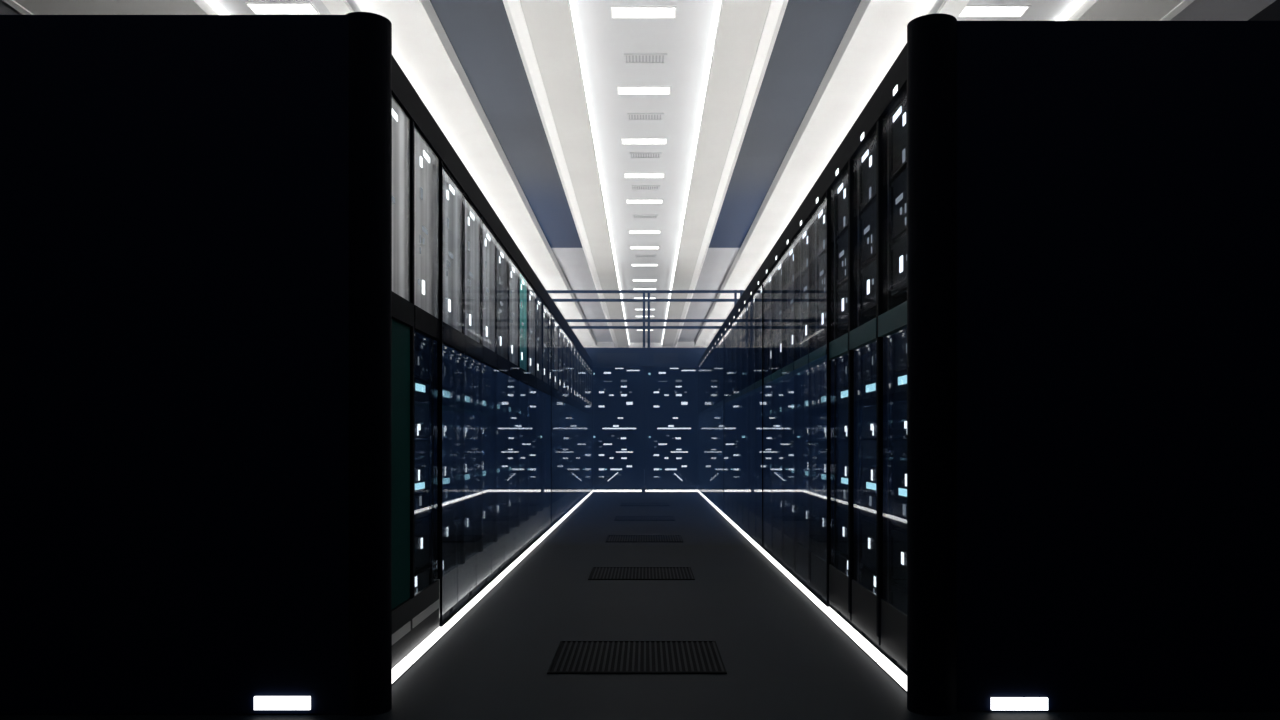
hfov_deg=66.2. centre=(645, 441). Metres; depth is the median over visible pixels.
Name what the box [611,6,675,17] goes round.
recessed light
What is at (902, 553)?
light
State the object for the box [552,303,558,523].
rack
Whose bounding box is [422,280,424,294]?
light
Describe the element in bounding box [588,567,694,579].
floor vent
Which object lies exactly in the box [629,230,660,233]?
recessed light
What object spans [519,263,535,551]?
rack
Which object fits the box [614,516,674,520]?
floor vent
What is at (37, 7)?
ceiling
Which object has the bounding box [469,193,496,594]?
rack
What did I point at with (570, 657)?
floor vent
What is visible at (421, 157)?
light
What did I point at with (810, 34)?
ceiling
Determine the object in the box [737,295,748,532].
rack
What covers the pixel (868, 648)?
light strip
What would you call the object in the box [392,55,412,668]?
rack
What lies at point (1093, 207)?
tall cabinet
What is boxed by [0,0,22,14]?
ceiling
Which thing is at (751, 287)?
rack
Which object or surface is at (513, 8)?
trim
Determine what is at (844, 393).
light
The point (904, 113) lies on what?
light
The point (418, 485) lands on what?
light
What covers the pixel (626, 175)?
recessed light
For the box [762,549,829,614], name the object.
light strip
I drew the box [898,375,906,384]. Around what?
light
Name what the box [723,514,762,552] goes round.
light strip
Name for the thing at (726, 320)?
rack
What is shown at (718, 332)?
rack
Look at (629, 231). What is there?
diffuser
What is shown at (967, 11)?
diffuser
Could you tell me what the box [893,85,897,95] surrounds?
light
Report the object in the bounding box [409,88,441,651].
rack
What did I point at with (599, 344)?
ceiling
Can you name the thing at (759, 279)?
rack
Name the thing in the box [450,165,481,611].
rack
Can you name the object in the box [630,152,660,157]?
ceiling vent
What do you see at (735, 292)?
frame
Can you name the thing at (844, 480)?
light
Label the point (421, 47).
ceiling
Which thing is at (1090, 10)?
ceiling
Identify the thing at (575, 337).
rack
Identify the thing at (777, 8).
trim
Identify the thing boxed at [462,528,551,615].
light strip
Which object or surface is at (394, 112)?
light
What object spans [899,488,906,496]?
light
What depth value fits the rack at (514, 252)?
7.44 m
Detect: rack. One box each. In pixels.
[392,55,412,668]
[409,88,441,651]
[433,132,463,622]
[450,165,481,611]
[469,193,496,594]
[485,216,508,580]
[499,234,519,569]
[510,251,527,559]
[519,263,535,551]
[528,275,542,544]
[535,286,548,537]
[547,295,553,503]
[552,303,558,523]
[553,311,562,522]
[557,317,566,518]
[561,323,570,514]
[565,329,573,511]
[569,334,576,508]
[572,338,579,505]
[579,343,581,410]
[582,346,584,411]
[584,350,586,412]
[586,353,588,413]
[588,356,590,414]
[590,360,591,415]
[699,359,701,415]
[700,356,703,414]
[702,353,705,413]
[704,350,708,412]
[706,346,710,412]
[709,343,713,410]
[711,338,716,409]
[714,334,721,508]
[717,329,723,510]
[720,323,726,509]
[724,317,730,402]
[728,311,734,401]
[732,303,739,399]
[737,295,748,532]
[742,286,754,537]
[748,275,761,543]
[755,263,770,551]
[763,251,779,559]
[771,234,791,569]
[782,216,803,580]
[794,193,819,594]
[809,165,839,611]
[827,132,863,632]
[849,88,893,658]
[878,43,906,671]
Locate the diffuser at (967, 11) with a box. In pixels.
[960,7,1027,15]
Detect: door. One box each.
[592,367,643,486]
[646,367,698,486]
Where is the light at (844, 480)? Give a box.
[841,477,847,483]
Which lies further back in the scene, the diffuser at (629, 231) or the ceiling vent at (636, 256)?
the ceiling vent at (636, 256)
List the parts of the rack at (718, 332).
rail, door, kick plate, post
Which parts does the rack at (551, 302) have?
post, door, rail, rail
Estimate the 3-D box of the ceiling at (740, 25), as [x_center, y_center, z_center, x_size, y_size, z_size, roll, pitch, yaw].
[0.760,-3.435,15.800,0.360,0.270,37.600,0,0,0]
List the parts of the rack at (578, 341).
post, door, rail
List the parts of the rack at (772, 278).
rail, rail, kick plate, post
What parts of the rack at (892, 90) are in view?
rail, rail, kick plate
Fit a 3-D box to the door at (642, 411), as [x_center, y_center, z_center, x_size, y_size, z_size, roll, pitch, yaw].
[-0.529,-0.287,18.760,1.002,2.295,0.080,0,0,0]
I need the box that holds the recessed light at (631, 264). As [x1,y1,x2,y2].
[631,264,657,265]
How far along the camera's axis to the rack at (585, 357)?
16.50 m
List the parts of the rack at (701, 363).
post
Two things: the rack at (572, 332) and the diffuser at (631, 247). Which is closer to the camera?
the rack at (572, 332)
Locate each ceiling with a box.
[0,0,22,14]
[14,0,218,14]
[216,0,360,14]
[354,0,596,345]
[430,0,612,341]
[520,0,628,346]
[574,0,716,342]
[583,342,707,347]
[662,0,770,346]
[678,0,860,341]
[694,0,936,345]
[929,0,1074,20]
[1066,0,1182,20]
[1170,0,1275,20]
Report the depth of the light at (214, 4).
7.71 m
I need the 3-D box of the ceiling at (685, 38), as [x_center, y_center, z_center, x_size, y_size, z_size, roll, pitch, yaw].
[0.000,-3.510,15.800,1.200,0.120,37.600,0,0,0]
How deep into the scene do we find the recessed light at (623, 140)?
11.21 m
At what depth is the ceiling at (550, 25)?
10.08 m
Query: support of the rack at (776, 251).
on the floor
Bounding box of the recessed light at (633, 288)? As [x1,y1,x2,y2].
[633,288,655,289]
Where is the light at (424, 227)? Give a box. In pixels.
[422,225,427,234]
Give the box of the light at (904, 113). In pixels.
[903,112,905,125]
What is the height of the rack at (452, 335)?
2.490 m
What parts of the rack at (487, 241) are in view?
post, kick plate, door, rail, rail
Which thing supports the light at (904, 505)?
attached to the rack at (892, 90)
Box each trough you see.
[321,0,353,14]
[936,0,969,17]
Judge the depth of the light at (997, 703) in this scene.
3.44 m
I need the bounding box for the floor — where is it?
[0,485,1279,719]
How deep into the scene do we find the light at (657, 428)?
19.31 m
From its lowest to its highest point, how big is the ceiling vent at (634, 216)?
0.012 m
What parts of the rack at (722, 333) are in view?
rail, door, kick plate, post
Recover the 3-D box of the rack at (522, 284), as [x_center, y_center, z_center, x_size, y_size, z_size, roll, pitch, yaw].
[-1.514,-0.295,8.157,1.012,2.490,0.600,0,0,0]
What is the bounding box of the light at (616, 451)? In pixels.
[616,451,632,452]
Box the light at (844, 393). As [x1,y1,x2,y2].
[841,390,847,397]
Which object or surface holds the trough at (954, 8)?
hanging from the ceiling at (1040, 10)
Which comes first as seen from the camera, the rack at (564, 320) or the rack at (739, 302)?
the rack at (739, 302)
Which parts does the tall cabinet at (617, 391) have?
kick plate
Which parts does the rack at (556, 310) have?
post, kick plate, door, rail, rail, door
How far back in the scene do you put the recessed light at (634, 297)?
23.46 m
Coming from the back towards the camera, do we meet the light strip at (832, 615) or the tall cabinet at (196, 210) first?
the light strip at (832, 615)
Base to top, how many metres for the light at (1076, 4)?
0.060 m
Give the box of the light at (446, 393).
[443,390,449,397]
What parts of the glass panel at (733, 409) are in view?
pane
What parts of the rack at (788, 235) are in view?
rail, kick plate, rail, post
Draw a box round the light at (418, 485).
[415,482,424,489]
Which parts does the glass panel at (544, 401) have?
pane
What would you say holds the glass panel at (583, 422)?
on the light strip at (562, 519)
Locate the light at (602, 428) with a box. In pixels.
[602,428,635,428]
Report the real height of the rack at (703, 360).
2.490 m
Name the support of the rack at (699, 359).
on the floor
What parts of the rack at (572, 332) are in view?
kick plate, post, door, door, rail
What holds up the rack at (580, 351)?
on the floor
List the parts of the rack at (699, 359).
post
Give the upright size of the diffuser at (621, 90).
0.009 m
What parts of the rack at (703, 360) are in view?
post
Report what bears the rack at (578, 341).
on the floor
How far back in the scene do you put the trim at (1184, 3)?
7.48 m
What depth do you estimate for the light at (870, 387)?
4.60 m
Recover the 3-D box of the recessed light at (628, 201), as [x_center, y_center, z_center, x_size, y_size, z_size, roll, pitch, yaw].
[-0.015,-3.444,14.060,0.520,0.012,0.200,0,0,0]
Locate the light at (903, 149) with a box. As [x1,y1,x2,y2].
[902,148,904,162]
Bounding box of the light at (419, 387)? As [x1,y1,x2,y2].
[415,383,424,391]
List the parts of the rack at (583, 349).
door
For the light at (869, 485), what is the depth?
4.60 m
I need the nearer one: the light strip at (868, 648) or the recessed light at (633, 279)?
the light strip at (868, 648)
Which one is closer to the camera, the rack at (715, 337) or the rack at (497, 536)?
the rack at (497, 536)
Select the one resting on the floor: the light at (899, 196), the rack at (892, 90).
the rack at (892, 90)
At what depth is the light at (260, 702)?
3.40 m
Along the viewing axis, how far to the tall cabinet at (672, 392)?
19.31 m
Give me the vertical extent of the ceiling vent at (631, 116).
0.012 m
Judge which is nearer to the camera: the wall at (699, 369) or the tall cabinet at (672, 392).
the tall cabinet at (672, 392)
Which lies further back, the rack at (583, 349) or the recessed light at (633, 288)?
the recessed light at (633, 288)
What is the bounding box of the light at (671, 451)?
[671,451,687,452]
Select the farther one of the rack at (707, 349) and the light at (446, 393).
the rack at (707, 349)
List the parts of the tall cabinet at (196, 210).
corner post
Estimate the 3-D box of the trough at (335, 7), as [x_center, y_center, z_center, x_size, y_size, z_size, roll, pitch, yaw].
[-2.240,-3.230,15.550,0.160,0.140,37.100,0,0,0]
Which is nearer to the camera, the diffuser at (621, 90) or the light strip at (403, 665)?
the light strip at (403, 665)
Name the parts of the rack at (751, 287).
rail, rail, kick plate, post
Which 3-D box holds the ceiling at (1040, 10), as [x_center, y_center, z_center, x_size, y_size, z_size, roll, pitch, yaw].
[2.790,-3.510,15.800,1.180,0.120,37.600,0,0,0]
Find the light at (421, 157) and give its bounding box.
[420,156,422,167]
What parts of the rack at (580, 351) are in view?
post, door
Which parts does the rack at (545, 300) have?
post, door, rail, rail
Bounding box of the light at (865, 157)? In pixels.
[862,150,867,161]
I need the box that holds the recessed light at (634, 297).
[634,297,655,298]
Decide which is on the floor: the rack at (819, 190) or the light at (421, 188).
the rack at (819, 190)
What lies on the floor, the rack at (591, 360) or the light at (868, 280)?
the rack at (591, 360)
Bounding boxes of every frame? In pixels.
[546,290,744,346]
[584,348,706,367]
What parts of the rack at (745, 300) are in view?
rail, rail, kick plate, post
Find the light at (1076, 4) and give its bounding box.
[1055,0,1085,20]
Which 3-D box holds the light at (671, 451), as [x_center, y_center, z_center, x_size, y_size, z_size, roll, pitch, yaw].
[0.665,0.197,19.306,0.341,0.022,0.004,0,0,0]
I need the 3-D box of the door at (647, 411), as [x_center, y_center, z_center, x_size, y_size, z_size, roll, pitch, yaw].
[0.521,-0.287,18.760,1.018,2.295,0.080,0,0,0]
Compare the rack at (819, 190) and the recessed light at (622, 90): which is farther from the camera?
the recessed light at (622, 90)
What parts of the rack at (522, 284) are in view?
post, kick plate, door, rail, rail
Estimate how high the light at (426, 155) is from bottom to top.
0.024 m
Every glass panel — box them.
[440,164,551,626]
[552,315,592,526]
[698,335,723,512]
[724,283,761,546]
[762,194,828,606]
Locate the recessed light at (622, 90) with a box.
[617,86,670,94]
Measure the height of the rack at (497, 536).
2.490 m
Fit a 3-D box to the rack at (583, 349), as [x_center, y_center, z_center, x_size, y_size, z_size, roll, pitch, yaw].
[-1.514,-0.295,15.957,1.012,2.490,0.600,0,0,0]
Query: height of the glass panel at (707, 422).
2.265 m
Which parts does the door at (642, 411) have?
handle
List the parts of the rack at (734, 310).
rail, post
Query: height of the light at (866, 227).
0.023 m
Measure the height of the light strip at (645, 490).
0.042 m
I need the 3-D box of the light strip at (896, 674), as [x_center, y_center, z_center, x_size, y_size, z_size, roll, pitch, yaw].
[1.003,0.929,3.900,0.026,0.042,0.624,0,0,0]
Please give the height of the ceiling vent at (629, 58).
0.012 m
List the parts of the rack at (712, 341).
rail, post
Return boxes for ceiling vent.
[624,53,666,63]
[627,113,663,119]
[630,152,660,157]
[631,185,659,189]
[633,215,657,217]
[635,255,655,257]
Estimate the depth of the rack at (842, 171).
5.14 m
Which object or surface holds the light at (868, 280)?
attached to the rack at (868, 136)
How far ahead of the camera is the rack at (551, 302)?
10.43 m
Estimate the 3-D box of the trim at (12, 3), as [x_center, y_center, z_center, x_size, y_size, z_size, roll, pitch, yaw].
[-4.790,-3.429,15.800,0.140,0.282,37.600,0,0,0]
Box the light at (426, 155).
[423,150,429,162]
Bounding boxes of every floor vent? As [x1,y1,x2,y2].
[547,641,726,673]
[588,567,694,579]
[606,535,682,541]
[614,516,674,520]
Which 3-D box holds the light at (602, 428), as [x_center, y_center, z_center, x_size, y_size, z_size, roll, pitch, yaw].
[-0.514,-0.266,19.306,0.664,0.026,0.004,0,0,0]
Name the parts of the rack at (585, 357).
post, door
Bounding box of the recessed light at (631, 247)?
[630,246,658,248]
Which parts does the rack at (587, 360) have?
post, door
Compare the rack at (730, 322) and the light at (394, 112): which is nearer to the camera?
the light at (394, 112)
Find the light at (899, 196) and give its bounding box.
[896,193,902,203]
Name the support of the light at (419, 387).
attached to the rack at (425, 133)
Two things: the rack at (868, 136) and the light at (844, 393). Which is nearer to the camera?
the rack at (868, 136)
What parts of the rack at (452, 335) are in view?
post, kick plate, door, rail, rail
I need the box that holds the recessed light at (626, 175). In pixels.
[624,173,664,177]
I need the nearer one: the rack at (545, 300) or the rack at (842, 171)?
the rack at (842, 171)
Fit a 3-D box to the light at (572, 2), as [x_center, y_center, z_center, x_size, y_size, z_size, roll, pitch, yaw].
[-0.568,-3.413,15.550,0.024,0.075,37.100,0,0,0]
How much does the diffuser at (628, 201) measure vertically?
0.009 m
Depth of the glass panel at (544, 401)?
9.24 m
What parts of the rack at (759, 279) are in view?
rail, rail, kick plate, post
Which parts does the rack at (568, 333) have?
kick plate, post, door, door, rail, rail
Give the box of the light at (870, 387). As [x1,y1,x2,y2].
[866,383,875,391]
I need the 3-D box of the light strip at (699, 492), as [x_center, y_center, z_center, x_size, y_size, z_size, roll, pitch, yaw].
[1.003,0.929,15.570,0.026,0.042,6.124,0,0,0]
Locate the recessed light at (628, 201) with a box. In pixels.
[626,199,662,203]
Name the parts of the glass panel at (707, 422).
pane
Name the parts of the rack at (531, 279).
post, kick plate, door, rail, rail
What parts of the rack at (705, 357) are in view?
post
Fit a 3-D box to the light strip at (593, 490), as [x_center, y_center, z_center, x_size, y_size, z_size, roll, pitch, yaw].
[-0.545,0.929,18.675,0.950,0.042,0.030,0,0,0]
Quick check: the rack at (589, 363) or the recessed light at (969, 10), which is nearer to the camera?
the recessed light at (969, 10)
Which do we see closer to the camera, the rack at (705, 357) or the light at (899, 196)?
the light at (899, 196)
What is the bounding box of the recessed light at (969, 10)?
[958,5,1030,16]
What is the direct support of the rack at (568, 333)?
on the floor
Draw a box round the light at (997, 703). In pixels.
[991,697,1047,709]
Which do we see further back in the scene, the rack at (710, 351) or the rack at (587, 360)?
the rack at (587, 360)
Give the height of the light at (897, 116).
0.025 m
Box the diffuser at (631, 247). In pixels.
[631,247,658,248]
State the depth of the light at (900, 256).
4.06 m
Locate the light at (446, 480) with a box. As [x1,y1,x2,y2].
[443,477,449,483]
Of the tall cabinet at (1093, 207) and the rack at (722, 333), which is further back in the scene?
the rack at (722, 333)
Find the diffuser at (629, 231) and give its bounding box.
[629,231,659,232]
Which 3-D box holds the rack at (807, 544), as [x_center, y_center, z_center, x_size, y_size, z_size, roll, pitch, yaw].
[1.512,-0.295,6.357,1.015,2.490,0.600,0,0,0]
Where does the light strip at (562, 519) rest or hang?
on the floor
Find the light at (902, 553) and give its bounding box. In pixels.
[901,552,903,564]
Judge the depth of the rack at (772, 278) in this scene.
7.87 m
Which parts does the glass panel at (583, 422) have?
pane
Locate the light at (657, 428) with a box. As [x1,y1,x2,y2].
[657,428,690,428]
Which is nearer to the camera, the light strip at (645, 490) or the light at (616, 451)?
the light strip at (645, 490)
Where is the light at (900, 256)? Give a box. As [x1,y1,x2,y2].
[899,255,902,272]
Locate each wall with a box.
[699,369,699,412]
[1247,0,1279,20]
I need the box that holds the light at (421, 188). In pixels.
[420,187,422,199]
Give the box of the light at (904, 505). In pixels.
[903,504,905,514]
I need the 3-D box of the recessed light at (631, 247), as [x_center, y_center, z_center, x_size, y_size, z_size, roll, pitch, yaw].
[-0.015,-3.444,17.400,0.520,0.012,0.200,0,0,0]
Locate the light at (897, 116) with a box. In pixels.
[893,106,900,121]
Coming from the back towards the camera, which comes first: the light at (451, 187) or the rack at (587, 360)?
the rack at (587, 360)
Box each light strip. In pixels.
[392,656,411,684]
[407,609,463,664]
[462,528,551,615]
[551,490,592,530]
[593,490,641,491]
[645,490,697,491]
[698,490,723,515]
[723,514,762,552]
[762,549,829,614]
[826,608,852,635]
[849,629,880,662]
[876,654,906,691]
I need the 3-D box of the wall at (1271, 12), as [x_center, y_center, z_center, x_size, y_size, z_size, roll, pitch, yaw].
[5.020,-1.260,15.800,0.100,4.620,37.600,0,0,0]
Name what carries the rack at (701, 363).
on the floor
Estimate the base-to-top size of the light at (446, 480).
0.030 m
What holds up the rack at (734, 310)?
on the floor
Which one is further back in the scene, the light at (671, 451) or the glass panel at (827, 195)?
the light at (671, 451)
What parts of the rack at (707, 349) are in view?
post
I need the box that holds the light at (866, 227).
[864,225,869,234]
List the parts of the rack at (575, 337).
kick plate, post, door, rail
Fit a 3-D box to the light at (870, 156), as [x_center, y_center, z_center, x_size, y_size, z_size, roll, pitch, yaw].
[1.056,-1.317,4.607,0.003,0.045,0.040,0,0,0]
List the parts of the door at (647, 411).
handle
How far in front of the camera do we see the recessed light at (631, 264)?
19.08 m
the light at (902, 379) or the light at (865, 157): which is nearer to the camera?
the light at (902, 379)
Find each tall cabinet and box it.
[0,12,391,715]
[594,368,641,489]
[644,368,696,489]
[907,13,1279,715]
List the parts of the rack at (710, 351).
post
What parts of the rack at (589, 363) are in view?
post, door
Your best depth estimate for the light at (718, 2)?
10.30 m
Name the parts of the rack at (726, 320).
rail, post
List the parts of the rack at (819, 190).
rail, rail, kick plate, post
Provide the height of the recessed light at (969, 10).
0.012 m
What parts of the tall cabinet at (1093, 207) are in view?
corner post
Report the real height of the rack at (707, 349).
2.490 m
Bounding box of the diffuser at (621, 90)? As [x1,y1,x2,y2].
[619,88,668,93]
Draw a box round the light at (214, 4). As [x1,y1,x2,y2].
[205,0,229,14]
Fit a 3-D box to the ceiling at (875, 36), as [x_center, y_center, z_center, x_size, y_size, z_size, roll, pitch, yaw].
[1.950,-3.450,15.800,0.500,0.240,37.600,0,0,0]
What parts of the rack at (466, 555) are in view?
post, kick plate, door, rail, rail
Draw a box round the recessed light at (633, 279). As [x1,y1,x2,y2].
[633,279,656,280]
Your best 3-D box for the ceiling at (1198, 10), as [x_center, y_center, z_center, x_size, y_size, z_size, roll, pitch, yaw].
[4.565,-3.525,15.800,0.810,0.090,37.600,0,0,0]
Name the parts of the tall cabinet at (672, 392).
kick plate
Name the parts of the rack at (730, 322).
rail, post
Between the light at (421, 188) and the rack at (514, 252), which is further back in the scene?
the rack at (514, 252)
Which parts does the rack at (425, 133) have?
post, kick plate, door, rail, rail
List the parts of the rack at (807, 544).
rail, rail, kick plate, post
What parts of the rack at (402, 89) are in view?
door, door, kick plate, rail, rail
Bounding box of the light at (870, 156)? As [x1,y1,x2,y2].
[869,155,871,166]
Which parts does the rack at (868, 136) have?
rail, rail, kick plate, post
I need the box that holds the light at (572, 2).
[570,0,628,342]
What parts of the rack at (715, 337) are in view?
rail, post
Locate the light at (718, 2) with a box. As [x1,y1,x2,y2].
[662,0,720,342]
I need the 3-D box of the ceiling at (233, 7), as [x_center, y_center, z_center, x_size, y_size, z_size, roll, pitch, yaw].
[-2.790,-3.510,15.800,1.180,0.120,37.600,0,0,0]
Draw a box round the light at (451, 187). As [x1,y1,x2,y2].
[449,184,454,194]
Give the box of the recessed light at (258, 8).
[245,2,319,14]
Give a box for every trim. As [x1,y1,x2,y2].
[2,0,33,14]
[503,0,617,346]
[673,0,787,346]
[1159,0,1194,20]
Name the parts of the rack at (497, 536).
post, kick plate, door, rail, rail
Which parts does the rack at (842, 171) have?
rail, rail, kick plate, post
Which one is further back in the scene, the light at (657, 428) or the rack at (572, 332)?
the light at (657, 428)
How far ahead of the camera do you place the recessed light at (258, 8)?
7.79 m
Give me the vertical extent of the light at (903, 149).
0.050 m
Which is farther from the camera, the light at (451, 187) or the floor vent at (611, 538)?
the floor vent at (611, 538)
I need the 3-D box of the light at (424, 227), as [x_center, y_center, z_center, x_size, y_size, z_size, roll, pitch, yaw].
[-1.018,-0.978,4.538,0.003,0.022,0.106,0,0,0]
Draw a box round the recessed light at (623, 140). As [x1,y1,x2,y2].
[621,138,666,143]
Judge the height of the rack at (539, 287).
2.490 m
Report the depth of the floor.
4.70 m
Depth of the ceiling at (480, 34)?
10.60 m
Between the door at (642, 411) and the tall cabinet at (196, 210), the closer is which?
the tall cabinet at (196, 210)
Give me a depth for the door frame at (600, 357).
18.72 m
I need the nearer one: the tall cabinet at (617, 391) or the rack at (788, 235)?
the rack at (788, 235)
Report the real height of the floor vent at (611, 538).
0.006 m
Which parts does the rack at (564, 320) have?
kick plate, post, door, door, rail, rail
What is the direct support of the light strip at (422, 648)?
on the floor
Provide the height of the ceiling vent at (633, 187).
0.012 m
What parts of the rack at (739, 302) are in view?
rail, post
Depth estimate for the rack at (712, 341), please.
14.46 m
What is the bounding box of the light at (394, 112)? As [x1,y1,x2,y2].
[392,109,397,121]
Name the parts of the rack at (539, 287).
post, kick plate, door, rail, rail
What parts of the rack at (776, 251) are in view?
rail, rail, kick plate, post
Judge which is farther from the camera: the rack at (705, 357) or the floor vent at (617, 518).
the rack at (705, 357)
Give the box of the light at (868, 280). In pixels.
[867,279,869,294]
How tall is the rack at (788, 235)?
2.490 m
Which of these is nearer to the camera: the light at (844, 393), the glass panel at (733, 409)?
the light at (844, 393)
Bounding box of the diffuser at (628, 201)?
[627,200,661,202]
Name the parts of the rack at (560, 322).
post, kick plate, door, door, rail, rail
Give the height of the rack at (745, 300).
2.490 m
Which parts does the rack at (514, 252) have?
post, kick plate, door, rail, rail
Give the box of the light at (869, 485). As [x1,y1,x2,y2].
[866,482,875,489]
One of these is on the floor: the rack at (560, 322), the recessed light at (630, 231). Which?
the rack at (560, 322)
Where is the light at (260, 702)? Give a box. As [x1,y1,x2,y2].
[254,696,310,709]
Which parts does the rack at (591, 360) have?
post, door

